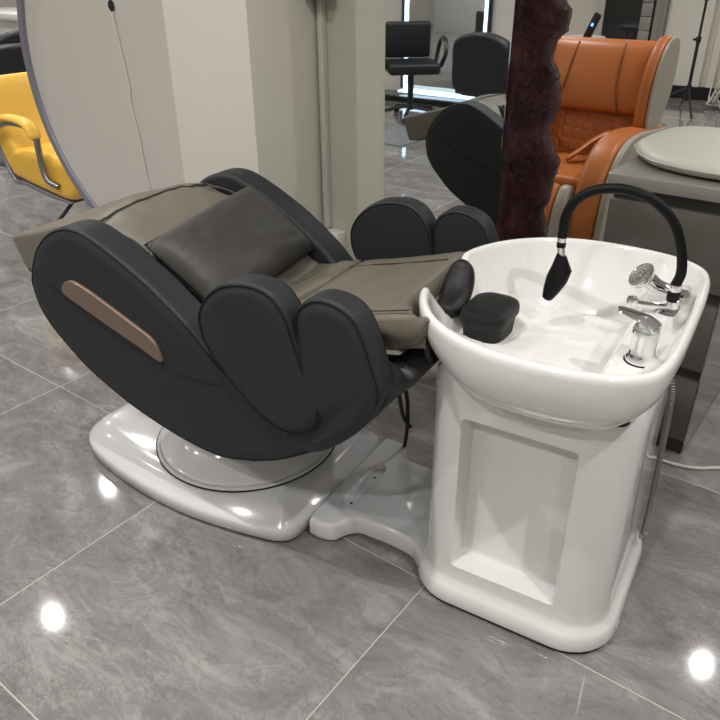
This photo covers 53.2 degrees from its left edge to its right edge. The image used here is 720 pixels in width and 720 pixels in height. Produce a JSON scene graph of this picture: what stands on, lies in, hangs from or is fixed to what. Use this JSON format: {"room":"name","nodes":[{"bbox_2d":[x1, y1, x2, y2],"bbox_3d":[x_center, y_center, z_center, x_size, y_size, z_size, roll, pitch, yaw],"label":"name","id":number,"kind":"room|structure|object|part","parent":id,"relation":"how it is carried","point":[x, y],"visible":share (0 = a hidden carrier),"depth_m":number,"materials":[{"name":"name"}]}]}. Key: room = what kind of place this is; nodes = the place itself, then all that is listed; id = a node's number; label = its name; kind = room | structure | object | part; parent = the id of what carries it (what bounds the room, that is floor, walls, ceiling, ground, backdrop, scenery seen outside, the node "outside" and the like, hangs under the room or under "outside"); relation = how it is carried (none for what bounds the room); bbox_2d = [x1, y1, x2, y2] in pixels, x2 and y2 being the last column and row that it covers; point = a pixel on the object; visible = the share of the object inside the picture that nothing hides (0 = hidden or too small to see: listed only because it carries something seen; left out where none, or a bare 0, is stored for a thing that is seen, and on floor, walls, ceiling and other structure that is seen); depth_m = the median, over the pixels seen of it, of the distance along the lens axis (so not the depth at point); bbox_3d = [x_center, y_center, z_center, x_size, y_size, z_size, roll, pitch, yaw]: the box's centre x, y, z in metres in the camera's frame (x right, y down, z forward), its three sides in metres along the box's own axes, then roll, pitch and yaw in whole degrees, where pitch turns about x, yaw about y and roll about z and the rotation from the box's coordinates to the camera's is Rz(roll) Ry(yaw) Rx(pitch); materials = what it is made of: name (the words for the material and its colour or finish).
{"room":"salon","nodes":[
{"label":"salon","id":0,"kind":"room"},
{"bbox_2d":[0,0,16,6],"bbox_3d":[-5.982,-4.030,7.027,0.100,3.000,11.750,20,35,32],"label":"wall","id":1,"kind":"structure","parent":0,"point":[3,3],"depth_m":9.05,"materials":[{"name":"beige paint"}]},
{"bbox_2d":[326,0,385,259],"bbox_3d":[0.219,-1.412,2.264,0.814,3.000,0.115,20,35,32],"label":"pillar","id":2,"kind":"structure","parent":0,"point":[355,28],"depth_m":2.65,"materials":[{"name":"beige paint"}]},
{"bbox_2d":[316,0,331,227],"bbox_3d":[-0.141,-1.676,2.321,0.022,2.590,0.030,20,35,32],"label":"pipe","id":3,"kind":"object","parent":2,"relation":"attached to","point":[321,4],"visible":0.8,"depth_m":2.72,"materials":[{"name":"grey plastic"}]},
{"bbox_2d":[326,227,345,248],"bbox_3d":[-0.110,-0.492,2.948,0.090,0.080,0.056,20,35,32],"label":"power socket","id":4,"kind":"object","parent":2,"relation":"attached to","point":[339,235],"visible":0.34,"depth_m":2.92,"materials":[{"name":"white plastic"}]},
{"bbox_2d":[384,0,515,227],"bbox_3d":[0.270,-1.139,2.236,0.504,2.450,0.076,20,35,32],"label":"wall mirror","id":5,"kind":"object","parent":2,"relation":"attached to","point":[447,62],"visible":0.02,"depth_m":2.42,"materials":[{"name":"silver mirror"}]},
{"bbox_3d":[0.470,-1.067,2.104,0.004,2.450,0.076,20,35,32],"label":"edge trim","id":6,"kind":"part","parent":5,"relation":"part of","materials":[{"name":"silver metal"}]},
{"bbox_2d":[0,97,719,719],"bbox_3d":[-0.484,-0.486,3.741,15.000,0.050,15.000,20,35,32],"label":"floor","id":7,"kind":"structure","parent":0,"point":[117,602],"depth_m":1.75,"materials":[{"name":"grey tile"}]},
{"bbox_2d":[0,7,18,34],"bbox_3d":[-3.284,-3.212,7.675,2.400,0.900,0.650,20,35,32],"label":"countertop","id":8,"kind":"structure","parent":7,"relation":"on","point":[8,15],"depth_m":7.48,"materials":[{"name":"white paint"}]},
{"bbox_2d":[0,30,20,44],"bbox_3d":[-3.034,-2.535,6.510,0.580,0.855,0.670,25,38,38],"label":"salon chair","id":9,"kind":"object","parent":7,"relation":"on","point":[11,37],"visible":0.07,"depth_m":6.06,"materials":[{"name":"black leather"}]},
{"bbox_2d":[0,43,25,164],"bbox_3d":[-2.588,-1.975,5.503,0.670,0.855,0.580,-19,34,-29],"label":"salon chair","id":10,"kind":"object","parent":7,"relation":"on","point":[11,55],"visible":0.06,"depth_m":5.11,"materials":[{"name":"black leather"}]},
{"bbox_3d":[-2.455,-2.065,5.225,0.611,0.428,0.100,-19,34,-29],"label":"backrest","id":11,"kind":"part","parent":10,"relation":"part of","materials":[{"name":"black leather"}]},
{"bbox_2d":[0,72,90,219],"bbox_3d":[-1.532,-1.085,3.905,0.784,0.850,0.668,20,35,32],"label":"salon chair","id":12,"kind":"object","parent":7,"relation":"on","point":[27,152],"visible":0.4,"depth_m":3.75,"materials":[{"name":"leather"}]},
{"bbox_3d":[-1.727,-1.319,3.941,0.243,0.475,0.520,20,35,32],"label":"backrest","id":13,"kind":"part","parent":12,"relation":"part of","materials":[{"name":"yellow leather"}]},
{"bbox_3d":[-1.466,-1.052,3.866,0.618,0.212,0.540,20,35,32],"label":"seat","id":14,"kind":"part","parent":12,"relation":"part of","materials":[{"name":"yellow leather"}]},
{"bbox_3d":[-1.609,-0.776,3.888,0.282,0.284,0.020,-14,32,-23],"label":"foot lever","id":15,"kind":"part","parent":12,"relation":"part of","materials":[{"name":"black metal"}]},
{"bbox_2d":[162,0,323,225],"bbox_3d":[-0.379,-1.529,2.482,0.416,3.000,0.520,20,35,32],"label":"wall pier","id":16,"kind":"object","parent":7,"relation":"on","point":[245,73],"depth_m":2.56,"materials":[{"name":"beige paint"}]},
{"bbox_2d":[16,0,184,208],"bbox_3d":[-1.077,-1.179,2.943,0.975,1.524,0.056,20,35,32],"label":"mirror","id":17,"kind":"object","parent":16,"relation":"attached to","point":[98,71],"visible":0.73,"depth_m":2.95,"materials":[{"name":"beige"}]},
{"bbox_3d":[-0.902,-0.966,2.888,0.082,0.787,0.021,20,35,32],"label":"power cord","id":18,"kind":"part","parent":17,"relation":"part of","materials":[{"name":"grey plastic"}]},
{"bbox_2d":[13,168,499,541],"bbox_3d":[-0.301,-0.026,2.025,1.294,0.824,0.706,16,33,27],"label":"chair","id":19,"kind":"object","parent":7,"relation":"on","point":[250,403],"visible":0.86,"depth_m":1.75,"materials":[{"name":"leather"}]},
{"bbox_2d":[144,186,314,303],"bbox_3d":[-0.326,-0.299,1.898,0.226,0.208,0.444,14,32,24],"label":"lumbar cushion","id":20,"kind":"object","parent":19,"relation":"on","point":[242,233],"visible":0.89,"depth_m":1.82,"materials":[{"name":"grey leather"}]},
{"bbox_2d":[275,254,361,300],"bbox_3d":[-0.197,-0.159,1.897,0.200,0.120,0.492,16,33,27],"label":"seat cushion","id":21,"kind":"object","parent":19,"relation":"on","point":[311,272],"depth_m":1.98,"materials":[{"name":"beige leather"}]},
{"bbox_3d":[-0.210,-0.086,1.948,1.047,0.418,0.492,16,33,27],"label":"seat","id":22,"kind":"part","parent":19,"relation":"part of","materials":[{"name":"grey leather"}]},
{"bbox_2d":[309,183,709,653],"bbox_3d":[0.311,0.061,1.708,0.808,0.972,0.684,16,33,27],"label":"basin","id":23,"kind":"object","parent":7,"relation":"on","point":[524,519],"visible":0.95,"depth_m":1.59,"materials":[{"name":"white ceramic"}]},
{"bbox_2d":[460,292,519,343],"bbox_3d":[0.288,-0.071,1.615,0.106,0.118,0.150,16,33,27],"label":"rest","id":24,"kind":"object","parent":23,"relation":"in","point":[488,317],"visible":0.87,"depth_m":1.56,"materials":[{"name":"black plastic"}]},
{"bbox_3d":[0.425,-0.060,1.561,0.537,0.204,0.684,16,33,27],"label":"bowl","id":25,"kind":"part","parent":23,"relation":"part of","materials":[{"name":"white ceramic"}]},
{"bbox_3d":[0.484,0.103,1.349,0.048,0.024,0.048,16,33,27],"label":"drain knob","id":26,"kind":"part","parent":23,"relation":"part of","materials":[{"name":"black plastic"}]},
{"bbox_2d":[618,306,661,367],"bbox_3d":[0.520,-0.043,1.352,0.089,0.098,0.061,16,33,27],"label":"mixer tap","id":27,"kind":"object","parent":23,"relation":"on","point":[641,352],"depth_m":1.33,"materials":[{"name":"silver metal"}]},
{"bbox_3d":[0.617,-0.119,1.536,0.099,0.036,0.025,1,29,3],"label":"diverter handle","id":28,"kind":"part","parent":23,"relation":"part of","materials":[{"name":"silver metal"}]},
{"bbox_2d":[496,0,572,240],"bbox_3d":[0.534,-0.966,2.078,0.182,2.400,0.099,20,35,32],"label":"stone slab","id":29,"kind":"object","parent":7,"relation":"on","point":[530,163],"visible":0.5,"depth_m":2.20,"materials":[{"name":"brown stone"}]},
{"bbox_2d":[566,34,605,37],"bbox_3d":[2.329,-3.072,7.610,0.420,0.642,0.420,20,35,32],"label":"side table","id":30,"kind":"object","parent":7,"relation":"on","point":[580,35],"visible":0.17,"depth_m":7.44,"materials":[{"name":"white paint"}]},
{"bbox_2d":[583,12,601,36],"bbox_3d":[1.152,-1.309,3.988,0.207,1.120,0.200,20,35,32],"label":"handset","id":31,"kind":"object","parent":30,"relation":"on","point":[597,16],"visible":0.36,"depth_m":3.70,"materials":[{"name":"black plastic"}]},
{"bbox_2d":[544,36,679,240],"bbox_3d":[0.999,-0.997,3.507,0.750,1.047,1.008,20,35,32],"label":"armchair","id":32,"kind":"object","parent":7,"relation":"on","point":[615,94],"visible":0.4,"depth_m":3.40,"materials":[{"name":"orange leather"}]},
{"bbox_2d":[544,182,560,225],"bbox_3d":[0.828,-0.568,3.298,0.105,0.486,0.173,20,35,32],"label":"cushion","id":33,"kind":"object","parent":32,"relation":"on","point":[549,210],"depth_m":3.17,"materials":[{"name":"orange leather"}]},
{"bbox_2d":[547,184,574,236],"bbox_3d":[0.895,-0.544,3.254,0.061,0.486,0.173,20,35,32],"label":"cushion","id":34,"kind":"object","parent":32,"relation":"on","point":[560,195],"depth_m":3.16,"materials":[{"name":"fabric"}]},
{"bbox_3d":[0.996,-0.930,3.540,0.440,0.100,0.550,20,35,32],"label":"seat","id":35,"kind":"part","parent":32,"relation":"part of","materials":[{"name":"orange leather"}]},
{"bbox_3d":[1.196,-1.259,3.663,0.536,0.677,0.281,20,35,32],"label":"backrest","id":36,"kind":"part","parent":32,"relation":"part of","materials":[{"name":"orange leather"}]},
{"bbox_3d":[1.234,-0.763,3.453,0.119,0.688,0.985,20,35,32],"label":"armrest","id":37,"kind":"part","parent":32,"relation":"part of","materials":[{"name":"orange leather"}]},
{"bbox_2d":[603,155,719,453],"bbox_3d":[1.051,-0.237,2.366,0.379,0.838,0.642,20,35,32],"label":"base cabinet","id":38,"kind":"object","parent":7,"relation":"on","point":[695,201],"visible":0.44,"depth_m":2.05,"materials":[{"name":"grey"}]},
{"bbox_3d":[0.868,-0.326,2.044,0.350,0.219,0.022,20,35,32],"label":"drawer","id":39,"kind":"part","parent":38,"relation":"part of","materials":[{"name":"grey laminate"}]},
{"bbox_2d":[607,155,719,202],"bbox_3d":[1.048,-0.587,2.169,0.379,0.035,0.642,20,35,32],"label":"countertop","id":40,"kind":"structure","parent":38,"relation":"on","point":[637,172],"depth_m":1.98,"materials":[{"name":"grey stone"}]},
{"bbox_2d":[634,126,719,179],"bbox_3d":[1.077,-0.621,2.141,0.490,0.050,0.579,20,35,32],"label":"seat pad","id":41,"kind":"object","parent":40,"relation":"on","point":[689,150],"visible":1,"depth_m":2.07,"materials":[{"name":"grey leather"}]},
{"bbox_3d":[0.872,0.108,2.288,0.350,0.210,0.022,20,35,32],"label":"drawer","id":42,"kind":"part","parent":38,"relation":"part of","materials":[{"name":"grey laminate"}]},
{"bbox_3d":[0.870,-0.107,2.167,0.350,0.208,0.022,20,35,32],"label":"drawer","id":43,"kind":"part","parent":38,"relation":"part of","materials":[{"name":"grey laminate"}]},
{"bbox_3d":[1.192,-0.176,2.280,0.004,0.790,0.620,20,35,32],"label":"panel","id":44,"kind":"part","parent":38,"relation":"part of","materials":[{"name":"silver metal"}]},
{"bbox_2d":[653,455,719,469],"bbox_3d":[1.243,0.346,2.167,1.136,0.010,0.177,15,33,25],"label":"cable","id":45,"kind":"object","parent":7,"relation":"on","point":[654,457],"visible":0.52,"depth_m":2.20,"materials":[{"name":"grey plastic"}]},
{"bbox_2d":[670,0,708,118],"bbox_3d":[3.053,-3.391,6.771,0.448,1.997,0.848,7,30,14],"label":"stand","id":46,"kind":"object","parent":7,"relation":"on","point":[688,87],"visible":0.94,"depth_m":6.97,"materials":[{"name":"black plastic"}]},
{"bbox_3d":[3.048,-2.639,7.240,0.409,0.226,0.020,13,32,22],"label":"leg","id":47,"kind":"part","parent":46,"relation":"part of","materials":[{"name":"black metal"}]},
{"bbox_3d":[3.199,-2.489,6.971,0.020,0.226,0.409,6,30,11],"label":"leg","id":48,"kind":"part","parent":46,"relation":"part of","materials":[{"name":"black metal"}]},
{"bbox_2d":[706,80,719,108],"bbox_3d":[3.616,-2.708,7.225,0.224,0.323,0.306,16,33,27],"label":"cables","id":49,"kind":"object","parent":7,"relation":"on","point":[717,103],"visible":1,"depth_m":7.26,"materials":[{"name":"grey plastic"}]},
{"bbox_2d":[563,0,719,87],"bbox_3d":[3.293,-4.302,7.372,15.000,3.000,0.100,20,35,32],"label":"wall","id":50,"kind":"structure","parent":0,"point":[583,11],"depth_m":8.08,"materials":[{"name":"beige paint"}]},
{"bbox_2d":[596,0,654,39],"bbox_3d":[2.903,-4.177,7.637,0.580,2.290,0.080,20,35,32],"label":"display","id":51,"kind":"object","parent":50,"relation":"attached to","point":[620,19],"visible":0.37,"depth_m":7.87,"materials":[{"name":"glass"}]},
{"bbox_3d":[2.692,-4.388,7.699,0.055,1.960,0.080,20,35,32],"label":"frame","id":52,"kind":"part","parent":51,"relation":"part of","materials":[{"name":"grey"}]},
{"bbox_2d":[648,0,656,40],"bbox_3d":[3.156,-4.293,7.359,0.030,3.000,0.090,20,35,32],"label":"trim","id":53,"kind":"structure","parent":50,"relation":"attached to","point":[655,0],"depth_m":7.69,"materials":[{"name":"black"}]},
{"bbox_2d":[650,0,670,40],"bbox_3d":[3.200,-4.265,7.309,0.110,3.000,0.130,20,35,32],"label":"trim","id":54,"kind":"structure","parent":50,"relation":"attached to","point":[662,6],"depth_m":7.62,"materials":[{"name":"grey paint"}]},
{"bbox_2d":[669,85,719,101],"bbox_3d":[5.948,-2.045,6.241,6.660,0.130,0.061,20,35,32],"label":"baseboard","id":55,"kind":"structure","parent":50,"relation":"attached to","point":[697,93],"depth_m":7.75,"materials":[{"name":"black"}]},
{"bbox_2d":[705,21,719,87],"bbox_3d":[3.718,-4.105,7.015,0.070,3.000,0.040,20,35,32],"label":"trim","id":56,"kind":"structure","parent":50,"relation":"attached to","point":[714,62],"depth_m":7.55,"materials":[{"name":"beige paint"}]},
{"bbox_2d":[664,0,716,86],"bbox_3d":[3.452,-4.199,7.186,0.450,3.000,0.050,20,35,32],"label":"wall","id":57,"kind":"structure","parent":0,"point":[684,17],"depth_m":7.58,"materials":[{"name":"beige paint"}]}
]}

